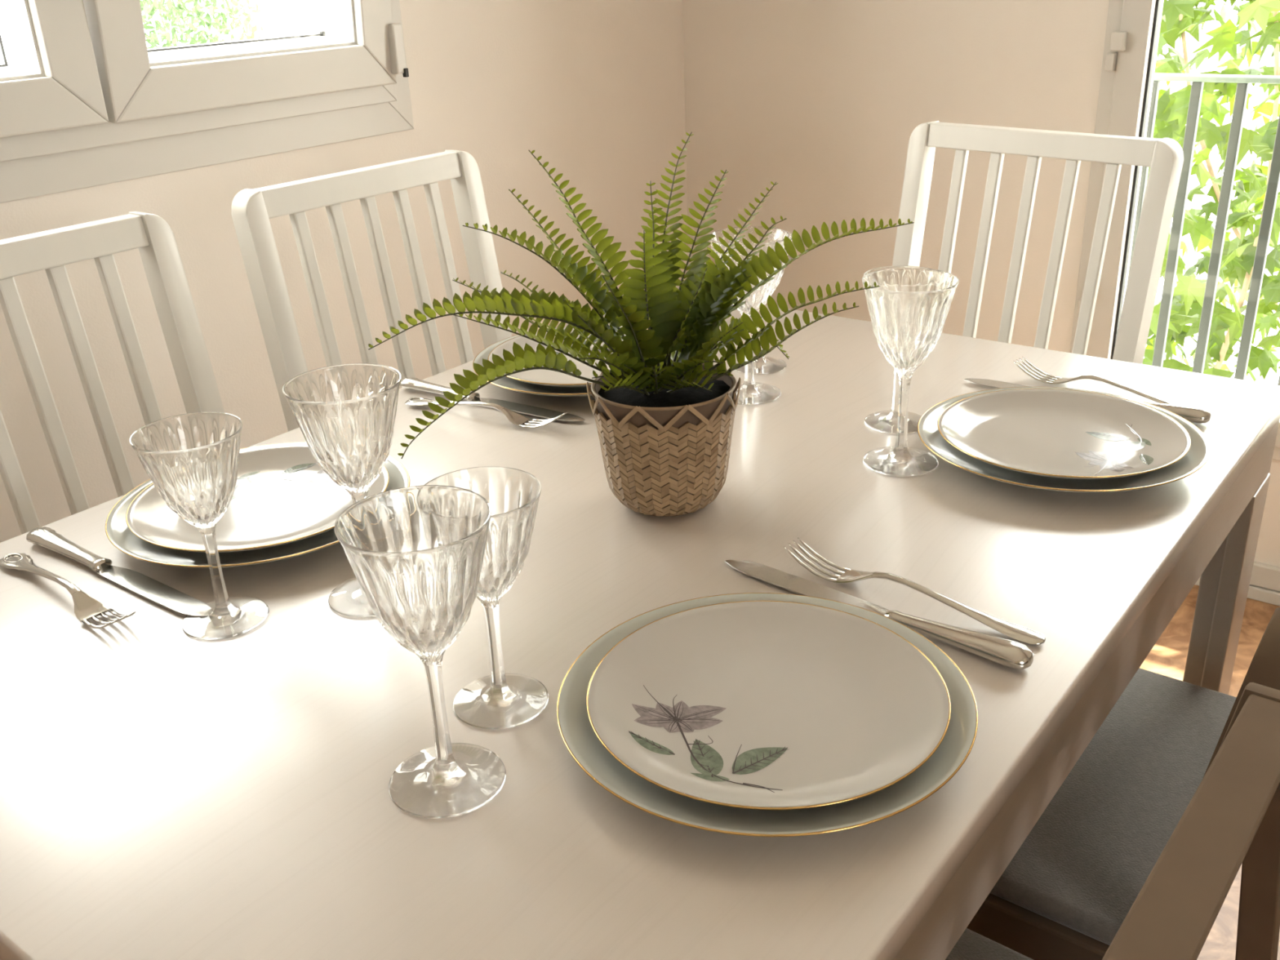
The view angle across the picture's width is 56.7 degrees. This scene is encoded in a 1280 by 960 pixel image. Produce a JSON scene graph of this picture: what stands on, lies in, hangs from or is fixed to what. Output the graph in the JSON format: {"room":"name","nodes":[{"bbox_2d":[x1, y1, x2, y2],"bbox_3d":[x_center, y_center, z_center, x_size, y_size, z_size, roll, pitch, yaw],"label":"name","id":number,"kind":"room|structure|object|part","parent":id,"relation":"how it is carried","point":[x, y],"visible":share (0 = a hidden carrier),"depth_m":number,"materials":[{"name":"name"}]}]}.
{"room":"dining room","nodes":[
{"label":"dining room","id":0,"kind":"room"},
{"bbox_2d":[0,0,688,542],"bbox_3d":[-1.364,-0.466,1.037,0.260,2.500,4.967,15,30,35],"label":"wall","id":1,"kind":"structure","parent":0,"point":[595,88],"depth_m":2.10,"materials":[{"name":"paint"}]},
{"bbox_2d":[0,0,413,203],"bbox_3d":[-0.868,-0.847,1.531,0.402,0.911,1.248,15,30,35],"label":"window","id":2,"kind":"structure","parent":1,"relation":"in","point":[88,104],"depth_m":1.70,"materials":[{"name":"plastic"}]},
{"bbox_3d":[-0.938,-0.734,1.280,0.062,0.743,0.577,15,30,35],"label":"sash frame","id":3,"kind":"part","parent":2,"relation":"part of","materials":[{"name":"plastic"}]},
{"bbox_3d":[-0.893,-0.872,1.558,0.007,0.621,1.086,15,30,35],"label":"shutter rail","id":4,"kind":"part","parent":2,"relation":"part of","materials":[{"name":"grey rubber"}]},
{"bbox_3d":[-0.908,-0.551,1.724,0.248,0.091,1.224,15,30,35],"label":"sill","id":5,"kind":"part","parent":2,"relation":"part of","materials":[{"name":"plastic"}]},
{"bbox_3d":[-0.806,-0.826,1.478,0.070,0.805,1.144,15,30,35],"label":"frame","id":6,"kind":"part","parent":2,"relation":"part of","materials":[{"name":"plastic"}]},
{"bbox_3d":[-0.579,-0.918,1.660,0.062,0.743,0.513,20,32,32],"label":"sash frame","id":7,"kind":"part","parent":2,"relation":"part of","materials":[{"name":"plastic"}]},
{"bbox_2d":[682,0,1279,567],"bbox_3d":[1.723,-0.824,1.537,3.921,2.500,0.260,15,30,35],"label":"wall","id":8,"kind":"structure","parent":0,"point":[824,101],"depth_m":2.44,"materials":[{"name":"paint"}]},
{"bbox_2d":[1070,0,1279,460],"bbox_3d":[1.429,-0.671,1.888,1.440,1.640,0.381,15,30,35],"label":"balcony door","id":9,"kind":"structure","parent":8,"relation":"in","point":[1132,31],"depth_m":2.28,"materials":[{"name":"plastic"}]},
{"bbox_3d":[1.551,-0.332,2.189,1.440,0.766,0.036,15,30,35],"label":"guard rail","id":10,"kind":"part","parent":9,"relation":"part of","materials":[{"name":"white metal"}]},
{"bbox_3d":[1.544,-0.674,2.031,1.420,0.012,0.036,15,30,35],"label":"handrail","id":11,"kind":"part","parent":9,"relation":"part of","materials":[{"name":"white metal"}]},
{"bbox_2d":[1195,561,1279,605],"bbox_3d":[1.590,0.305,2.000,3.647,0.074,0.018,15,30,35],"label":"baseboard","id":12,"kind":"structure","parent":8,"relation":"attached to","point":[1264,583],"depth_m":2.27,"materials":[{"name":"plastic"}]},
{"bbox_2d":[1139,584,1279,959],"bbox_3d":[0.246,1.156,0.456,4.181,0.120,4.967,15,30,35],"label":"floor","id":13,"kind":"structure","parent":0,"point":[1167,657],"depth_m":2.12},
{"bbox_2d":[0,211,224,533],"bbox_3d":[-0.446,0.246,1.253,0.502,0.950,0.394,15,29,34],"label":"dining chair","id":14,"kind":"object","parent":13,"relation":"on","point":[49,251],"visible":0.27,"depth_m":1.28,"materials":[{"name":"paint"}]},
{"bbox_3d":[-0.649,-0.222,1.198,0.028,0.033,0.320,15,29,34],"label":"rail","id":15,"kind":"part","parent":14,"relation":"part of","materials":[{"name":"paint"}]},
{"bbox_3d":[-0.507,-0.067,1.396,0.107,0.490,0.029,15,29,34],"label":"post","id":16,"kind":"part","parent":14,"relation":"part of","materials":[{"name":"paint"}]},
{"bbox_2d":[231,149,511,431],"bbox_3d":[-0.159,0.086,1.586,0.502,0.950,0.394,16,30,36],"label":"dining chair","id":17,"kind":"object","parent":13,"relation":"on","point":[251,210],"visible":0.34,"depth_m":1.54,"materials":[{"name":"paint"}]},
{"bbox_3d":[-0.431,-0.110,1.486,0.107,0.490,0.029,16,30,36],"label":"post","id":18,"kind":"part","parent":17,"relation":"part of","materials":[{"name":"paint"}]},
{"bbox_3d":[-0.358,-0.385,1.536,0.028,0.033,0.320,16,30,36],"label":"rail","id":19,"kind":"part","parent":17,"relation":"part of","materials":[{"name":"paint"}]},
{"bbox_3d":[-0.212,-0.228,1.731,0.107,0.490,0.029,16,30,36],"label":"post","id":20,"kind":"part","parent":17,"relation":"part of","materials":[{"name":"paint"}]},
{"bbox_2d":[0,300,1279,959],"bbox_3d":[0.012,0.359,1.199,0.822,0.750,1.178,15,30,35],"label":"dining table","id":21,"kind":"object","parent":13,"relation":"on","point":[166,793],"visible":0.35,"depth_m":0.78,"materials":[{"name":"white wood"}]},
{"bbox_2d":[0,553,135,628],"bbox_3d":[-0.448,0.082,0.920,0.204,0.017,0.025,18,31,38],"label":"fork","id":22,"kind":"object","parent":21,"relation":"on","point":[86,607],"visible":1,"depth_m":0.90,"materials":[{"name":"silver metal"}]},
{"bbox_3d":[-0.476,0.074,0.943,0.130,0.016,0.024,18,31,38],"label":"handle","id":23,"kind":"part","parent":22,"relation":"part of","materials":[{"name":"silver metal"}]},
{"bbox_2d":[26,527,211,617],"bbox_3d":[-0.418,0.072,0.947,0.249,0.011,0.022,15,29,34],"label":"table knife","id":24,"kind":"object","parent":21,"relation":"on","point":[166,596],"visible":1,"depth_m":0.94,"materials":[{"name":"silver metal"}]},
{"bbox_3d":[-0.475,0.057,0.987,0.107,0.011,0.022,15,29,34],"label":"handle","id":25,"kind":"part","parent":24,"relation":"part of","materials":[{"name":"silver metal"}]},
{"bbox_3d":[-0.375,0.086,0.919,0.142,0.001,0.020,15,29,34],"label":"blade","id":26,"kind":"part","parent":24,"relation":"part of","materials":[{"name":"silver metal"}]},
{"bbox_2d":[129,411,268,639],"bbox_3d":[-0.311,0.035,0.853,0.074,0.150,0.074,-4,24,-2],"label":"wine glass","id":27,"kind":"object","parent":21,"relation":"on","point":[191,460],"visible":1,"depth_m":0.84,"materials":[{"name":"clear glass"}]},
{"bbox_2d":[129,411,242,534],"bbox_3d":[-0.312,0.002,0.838,0.074,0.078,0.074,1,24,9],"label":"bowl","id":28,"kind":"object","parent":27,"relation":"on","point":[191,460],"depth_m":0.82,"materials":[{"name":"clear glass"}]},
{"bbox_3d":[-0.310,0.065,0.866,0.010,0.061,0.011,1,24,9],"label":"stem","id":29,"kind":"part","parent":27,"relation":"part of","materials":[{"name":"clear glass"}]},
{"bbox_2d":[105,441,409,568],"bbox_3d":[-0.328,0.025,1.035,0.254,0.022,0.254,15,30,35],"label":"dinner plate","id":30,"kind":"object","parent":21,"relation":"on","point":[117,531],"visible":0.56,"depth_m":0.97,"materials":[{"name":"grey ceramic"}]},
{"bbox_2d":[125,444,389,552],"bbox_3d":[-0.328,0.020,1.031,0.219,0.020,0.219,15,30,35],"label":"dessert plate","id":31,"kind":"object","parent":30,"relation":"on","point":[282,495],"visible":0.74,"depth_m":1.03,"materials":[{"name":"white ceramic"}]},
{"bbox_2d":[282,363,401,617],"bbox_3d":[-0.206,0.009,0.871,0.082,0.172,0.082,0,24,6],"label":"wine glass","id":32,"kind":"object","parent":21,"relation":"on","point":[344,414],"visible":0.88,"depth_m":0.84,"materials":[{"name":"clear glass"}]},
{"bbox_2d":[282,363,401,500],"bbox_3d":[-0.208,-0.028,0.854,0.082,0.089,0.082,6,25,19],"label":"bowl","id":33,"kind":"object","parent":32,"relation":"on","point":[344,414],"depth_m":0.84,"materials":[{"name":"clear glass"}]},
{"bbox_3d":[-0.205,0.044,0.887,0.011,0.070,0.012,6,25,19],"label":"stem","id":34,"kind":"part","parent":32,"relation":"part of","materials":[{"name":"clear glass"}]},
{"bbox_2d":[333,484,506,818],"bbox_3d":[-0.116,0.098,0.663,0.082,0.172,0.082,4,25,13],"label":"wine glass","id":35,"kind":"object","parent":21,"relation":"on","point":[415,553],"visible":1,"depth_m":0.66,"materials":[{"name":"clear glass"}]},
{"bbox_2d":[333,484,491,666],"bbox_3d":[-0.118,0.060,0.646,0.082,0.089,0.082,15,30,35],"label":"bowl","id":36,"kind":"object","parent":35,"relation":"on","point":[415,553],"depth_m":0.63,"materials":[{"name":"clear glass"}]},
{"bbox_3d":[-0.115,0.133,0.678,0.011,0.070,0.012,15,30,35],"label":"stem","id":37,"kind":"part","parent":35,"relation":"part of","materials":[{"name":"clear glass"}]},
{"bbox_2d":[404,397,567,428],"bbox_3d":[-0.166,-0.075,1.246,0.204,0.017,0.025,11,28,29],"label":"fork","id":38,"kind":"object","parent":21,"relation":"on","point":[517,419],"visible":0.95,"depth_m":1.23,"materials":[{"name":"silver metal"}]},
{"bbox_3d":[-0.197,-0.081,1.264,0.130,0.016,0.024,12,28,29],"label":"handle","id":39,"kind":"part","parent":38,"relation":"part of","materials":[{"name":"silver metal"}]},
{"bbox_2d":[424,466,548,729],"bbox_3d":[-0.093,0.075,0.739,0.074,0.150,0.074,-5,24,-5],"label":"wine glass","id":40,"kind":"object","parent":21,"relation":"on","point":[500,700],"visible":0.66,"depth_m":0.74,"materials":[{"name":"clear glass"}]},
{"bbox_2d":[424,466,541,608],"bbox_3d":[-0.095,0.042,0.725,0.074,0.078,0.074,15,30,35],"label":"bowl","id":41,"kind":"object","parent":40,"relation":"on","point":[513,495],"depth_m":0.72,"materials":[{"name":"clear glass"}]},
{"bbox_3d":[-0.092,0.105,0.753,0.010,0.061,0.011,15,30,35],"label":"stem","id":42,"kind":"part","parent":40,"relation":"part of","materials":[{"name":"clear glass"}]},
{"bbox_2d":[400,377,585,421],"bbox_3d":[-0.163,-0.087,1.280,0.249,0.011,0.022,13,28,31],"label":"table knife","id":43,"kind":"object","parent":21,"relation":"on","point":[410,383],"visible":0.84,"depth_m":1.28,"materials":[{"name":"silver metal"}]},
{"bbox_3d":[-0.223,-0.101,1.317,0.107,0.011,0.022,13,28,31],"label":"handle","id":44,"kind":"part","parent":43,"relation":"part of","materials":[{"name":"silver metal"}]},
{"bbox_3d":[-0.118,-0.074,1.255,0.142,0.001,0.020,13,28,31],"label":"blade","id":45,"kind":"part","parent":43,"relation":"part of","materials":[{"name":"silver metal"}]},
{"bbox_2d":[472,324,648,396],"bbox_3d":[-0.063,-0.132,1.361,0.254,0.022,0.254,15,30,35],"label":"dinner plate","id":46,"kind":"object","parent":21,"relation":"on","point":[507,383],"visible":0.23,"depth_m":1.30,"materials":[{"name":"grey ceramic"}]},
{"bbox_2d":[487,324,671,387],"bbox_3d":[-0.063,-0.137,1.357,0.219,0.020,0.219,15,30,35],"label":"dessert plate","id":47,"kind":"object","parent":46,"relation":"on","point":[538,376],"visible":0.2,"depth_m":1.33,"materials":[{"name":"white ceramic"}]},
{"bbox_2d":[368,132,914,516],"bbox_3d":[0.005,-0.131,1.017,0.462,0.294,0.210,-5,24,-6],"label":"potted fern","id":48,"kind":"object","parent":21,"relation":"on","point":[664,424],"visible":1,"depth_m":0.98,"materials":[{"name":"plant"}]},
{"bbox_2d":[594,364,733,511],"bbox_3d":[0.022,-0.033,1.018,0.118,0.104,0.118,15,30,35],"label":"pot","id":49,"kind":"object","parent":48,"relation":"on","point":[665,447],"depth_m":0.97,"materials":[{"name":"beige wicker"}]},
{"bbox_2d":[709,226,789,404],"bbox_3d":[0.115,-0.171,1.246,0.082,0.172,0.082,-8,24,-11],"label":"wine glass","id":50,"kind":"object","parent":21,"relation":"on","point":[751,392],"visible":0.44,"depth_m":1.24,"materials":[{"name":"clear glass"}]},
{"bbox_3d":[0.116,-0.136,1.262,0.011,0.070,0.012,-19,29,-33],"label":"stem","id":51,"kind":"part","parent":50,"relation":"part of","materials":[{"name":"clear glass"}]},
{"bbox_2d":[709,226,789,320],"bbox_3d":[0.113,-0.209,1.229,0.082,0.089,0.082,-19,29,-33],"label":"bowl","id":52,"kind":"object","parent":50,"relation":"on","point":[759,295],"depth_m":1.22,"materials":[{"name":"clear glass"}]},
{"bbox_2d":[735,231,792,374],"bbox_3d":[0.135,-0.200,1.335,0.076,0.150,0.076,9,26,24],"label":"wine glass","id":53,"kind":"object","parent":21,"relation":"on","point":[764,365],"visible":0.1,"depth_m":1.35,"materials":[{"name":"clear glass"}]},
{"bbox_3d":[0.136,-0.169,1.349,0.010,0.061,0.011,9,26,24],"label":"stem","id":54,"kind":"part","parent":53,"relation":"part of","materials":[{"name":"clear glass"}]},
{"bbox_2d":[772,231,792,293],"bbox_3d":[0.133,-0.233,1.321,0.074,0.078,0.074,9,26,24],"label":"bowl","id":55,"kind":"object","parent":53,"relation":"on","point":[781,272],"depth_m":1.31,"materials":[{"name":"clear glass"}]},
{"bbox_2d":[556,592,977,836],"bbox_3d":[0.076,0.141,0.732,0.254,0.022,0.254,15,30,35],"label":"dinner plate","id":56,"kind":"object","parent":21,"relation":"on","point":[578,735],"visible":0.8,"depth_m":0.67,"materials":[{"name":"grey ceramic"}]},
{"bbox_2d":[586,600,951,809],"bbox_3d":[0.077,0.137,0.727,0.219,0.020,0.219,15,30,35],"label":"dessert plate","id":57,"kind":"object","parent":56,"relation":"on","point":[746,704],"visible":1,"depth_m":0.73,"materials":[{"name":"ceramic"}]},
{"bbox_2d":[724,560,1033,670],"bbox_3d":[0.162,0.088,0.851,0.249,0.014,0.024,18,31,38],"label":"table knife","id":58,"kind":"object","parent":21,"relation":"on","point":[1011,654],"visible":0.86,"depth_m":0.82,"materials":[{"name":"silver metal"}]},
{"bbox_3d":[0.122,0.080,0.886,0.142,0.001,0.020,18,31,38],"label":"blade","id":59,"kind":"part","parent":58,"relation":"part of","materials":[{"name":"silver metal"}]},
{"bbox_3d":[0.215,0.105,0.807,0.107,0.014,0.024,18,31,38],"label":"handle","id":60,"kind":"part","parent":58,"relation":"part of","materials":[{"name":"silver metal"}]},
{"bbox_2d":[863,266,932,433],"bbox_3d":[0.253,-0.126,1.158,0.074,0.150,0.074,-19,29,-33],"label":"wine glass","id":61,"kind":"object","parent":21,"relation":"on","point":[884,421],"visible":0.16,"depth_m":1.18,"materials":[{"name":"clear glass"}]},
{"bbox_3d":[0.254,-0.096,1.171,0.010,0.061,0.011,-8,25,-12],"label":"stem","id":62,"kind":"part","parent":61,"relation":"part of","materials":[{"name":"clear glass"}]},
{"bbox_2d":[863,266,932,275],"bbox_3d":[0.252,-0.159,1.143,0.074,0.078,0.074,-8,25,-12],"label":"bowl","id":63,"kind":"object","parent":61,"relation":"on","point":[887,267],"depth_m":1.16,"materials":[{"name":"clear glass"}]},
{"bbox_2d":[862,267,959,476],"bbox_3d":[0.237,-0.095,1.063,0.082,0.172,0.082,8,26,23],"label":"wine glass","id":64,"kind":"object","parent":21,"relation":"on","point":[908,310],"visible":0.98,"depth_m":1.04,"materials":[{"name":"clear glass"}]},
{"bbox_3d":[0.239,-0.060,1.078,0.011,0.070,0.012,-6,24,-7],"label":"stem","id":65,"kind":"part","parent":64,"relation":"part of","materials":[{"name":"clear glass"}]},
{"bbox_2d":[862,267,959,379],"bbox_3d":[0.236,-0.133,1.046,0.082,0.089,0.082,-6,24,-7],"label":"bowl","id":66,"kind":"object","parent":64,"relation":"on","point":[908,310],"depth_m":1.03,"materials":[{"name":"clear glass"}]},
{"bbox_2d":[784,537,1045,644],"bbox_3d":[0.195,0.079,0.862,0.204,0.017,0.025,17,30,37],"label":"fork","id":67,"kind":"object","parent":21,"relation":"on","point":[1021,633],"visible":1,"depth_m":0.85,"materials":[{"name":"silver metal"}]},
{"bbox_3d":[0.224,0.088,0.840,0.130,0.016,0.019,17,30,37],"label":"handle","id":68,"kind":"part","parent":67,"relation":"part of","materials":[{"name":"silver metal"}]},
{"bbox_2d":[917,386,1210,493],"bbox_3d":[0.385,-0.033,1.095,0.254,0.022,0.254,15,30,35],"label":"dinner plate","id":69,"kind":"object","parent":21,"relation":"on","point":[1198,453],"visible":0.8,"depth_m":1.04,"materials":[{"name":"grey ceramic"}]},
{"bbox_2d":[937,388,1191,479],"bbox_3d":[0.385,-0.038,1.091,0.219,0.020,0.219,15,30,35],"label":"dessert plate","id":70,"kind":"object","parent":69,"relation":"on","point":[1049,433],"visible":1,"depth_m":1.11,"materials":[{"name":"white ceramic"}]},
{"bbox_2d":[964,378,1211,422],"bbox_3d":[0.453,-0.088,1.218,0.249,0.014,0.024,15,30,35],"label":"table knife","id":71,"kind":"object","parent":21,"relation":"on","point":[1193,414],"visible":0.44,"depth_m":1.16,"materials":[{"name":"silver metal"}]},
{"bbox_3d":[0.410,-0.095,1.249,0.142,0.001,0.020,15,30,35],"label":"blade","id":72,"kind":"part","parent":71,"relation":"part of","materials":[{"name":"silver metal"}]},
{"bbox_3d":[0.509,-0.072,1.178,0.107,0.014,0.024,15,30,35],"label":"handle","id":73,"kind":"part","parent":71,"relation":"part of","materials":[{"name":"silver metal"}]},
{"bbox_2d":[1013,356,1182,404],"bbox_3d":[0.485,-0.098,1.232,0.025,0.017,0.204,-24,32,-39],"label":"fork","id":74,"kind":"object","parent":21,"relation":"on","point":[1054,380],"visible":0.8,"depth_m":1.25,"materials":[{"name":"silver metal"}]},
{"bbox_3d":[0.511,-0.087,1.208,0.019,0.016,0.130,-24,32,-39],"label":"handle","id":75,"kind":"part","parent":74,"relation":"part of","materials":[{"name":"silver metal"}]},
{"bbox_3d":[0.641,0.303,1.372,0.040,0.662,0.072,15,30,35],"label":"leg","id":76,"kind":"part","parent":21,"relation":"part of","materials":[{"name":"white wood"}]},
{"bbox_2d":[892,120,1183,364],"bbox_3d":[0.412,0.009,1.714,0.500,0.940,0.419,-23,31,-39],"label":"dining chair","id":77,"kind":"object","parent":13,"relation":"on","point":[1164,157],"visible":0.29,"depth_m":1.67,"materials":[{"name":"paint"}]},
{"bbox_3d":[0.415,-0.312,1.869,0.105,0.480,0.029,-23,31,-39],"label":"post","id":78,"kind":"part","parent":77,"relation":"part of","materials":[{"name":"paint"}]},
{"bbox_3d":[0.560,-0.475,1.675,0.028,0.033,0.345,-23,31,-39],"label":"rail","id":79,"kind":"part","parent":77,"relation":"part of","materials":[{"name":"paint"}]},
{"bbox_3d":[0.675,-0.212,1.619,0.105,0.480,0.029,-23,31,-39],"label":"post","id":80,"kind":"part","parent":77,"relation":"part of","materials":[{"name":"paint"}]},
{"bbox_2d":[945,682,1279,959],"bbox_3d":[0.118,0.490,0.875,0.479,0.765,0.421,16,30,36],"label":"dining chair","id":81,"kind":"object","parent":13,"relation":"on","point":[1172,916],"visible":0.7,"depth_m":0.61,"materials":[{"name":"brown paint"}]},
{"bbox_2d":[945,928,1033,959],"bbox_3d":[0.080,0.421,0.875,0.389,0.022,0.401,16,30,36],"label":"cushion","id":82,"kind":"object","parent":81,"relation":"on","point":[971,945],"depth_m":0.94,"materials":[{"name":"fabric"}]},
{"bbox_3d":[0.276,0.206,0.599,0.038,0.033,0.347,16,30,36],"label":"rail","id":83,"kind":"part","parent":81,"relation":"part of","materials":[{"name":"brown paint"}]},
{"bbox_3d":[0.380,0.261,0.799,0.083,0.305,0.029,16,30,36],"label":"post","id":84,"kind":"part","parent":81,"relation":"part of","materials":[{"name":"brown paint"}]},
{"bbox_2d":[966,607,1279,959],"bbox_3d":[0.397,0.332,1.205,0.479,0.765,0.421,16,30,35],"label":"dining chair","id":85,"kind":"object","parent":13,"relation":"on","point":[1068,889],"visible":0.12,"depth_m":1.08,"materials":[{"name":"grey fabric"}]},
{"bbox_3d":[0.367,0.298,1.216,0.384,0.051,0.413,16,30,35],"label":"seat frame","id":86,"kind":"part","parent":85,"relation":"part of","materials":[{"name":"brown paint"}]},
{"bbox_2d":[990,667,1236,945],"bbox_3d":[0.359,0.263,1.205,0.389,0.022,0.401,16,30,35],"label":"cushion","id":87,"kind":"object","parent":85,"relation":"on","point":[1077,874],"depth_m":1.08,"materials":[{"name":"fabric"}]},
{"bbox_3d":[0.429,0.230,0.865,0.083,0.305,0.029,16,30,35],"label":"post","id":88,"kind":"part","parent":85,"relation":"part of","materials":[{"name":"brown paint"}]},
{"bbox_3d":[0.674,0.450,1.288,0.083,0.460,0.029,16,30,35],"label":"leg","id":89,"kind":"part","parent":85,"relation":"part of","materials":[{"name":"brown paint"}]},
{"label":"outside","id":90,"kind":"structure","parent":0,"visible":0},
{"bbox_2d":[1143,31,1279,385],"bbox_3d":[1.269,-3.522,18.377,100.000,0.200,90.000,15,30,35],"label":"ground","id":91,"kind":"structure","parent":90,"point":[1191,259],"depth_m":23.07,"materials":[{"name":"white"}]},
{"bbox_2d":[139,0,263,48],"bbox_3d":[-2.773,-1.236,7.615,1.117,4.682,1.365,15,30,35],"label":"foliage","id":92,"kind":"object","parent":91,"relation":"on","point":[173,11],"visible":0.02,"depth_m":6.94,"materials":[{"name":"green plant"}]},
{"bbox_3d":[-2.759,-1.014,7.706,0.038,4.201,0.123,15,30,35],"label":"stem","id":93,"kind":"part","parent":92,"relation":"part of","materials":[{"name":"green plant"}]},
{"bbox_2d":[1142,0,1279,382],"bbox_3d":[1.914,-0.109,4.599,3.002,4.707,1.978,15,30,35],"label":"tree","id":94,"kind":"object","parent":91,"relation":"on","point":[1179,17],"visible":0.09,"depth_m":3.94,"materials":[{"name":"green plant"}]},
{"bbox_3d":[2.131,-0.074,4.619,0.925,4.606,0.372,19,32,39],"label":"stem","id":95,"kind":"part","parent":94,"relation":"part of","materials":[{"name":"green plant"}]},
{"bbox_3d":[2.001,-0.027,4.399,0.264,4.702,0.129,-1,24,2],"label":"stem","id":96,"kind":"part","parent":94,"relation":"part of","materials":[{"name":"green plant"}]}
]}

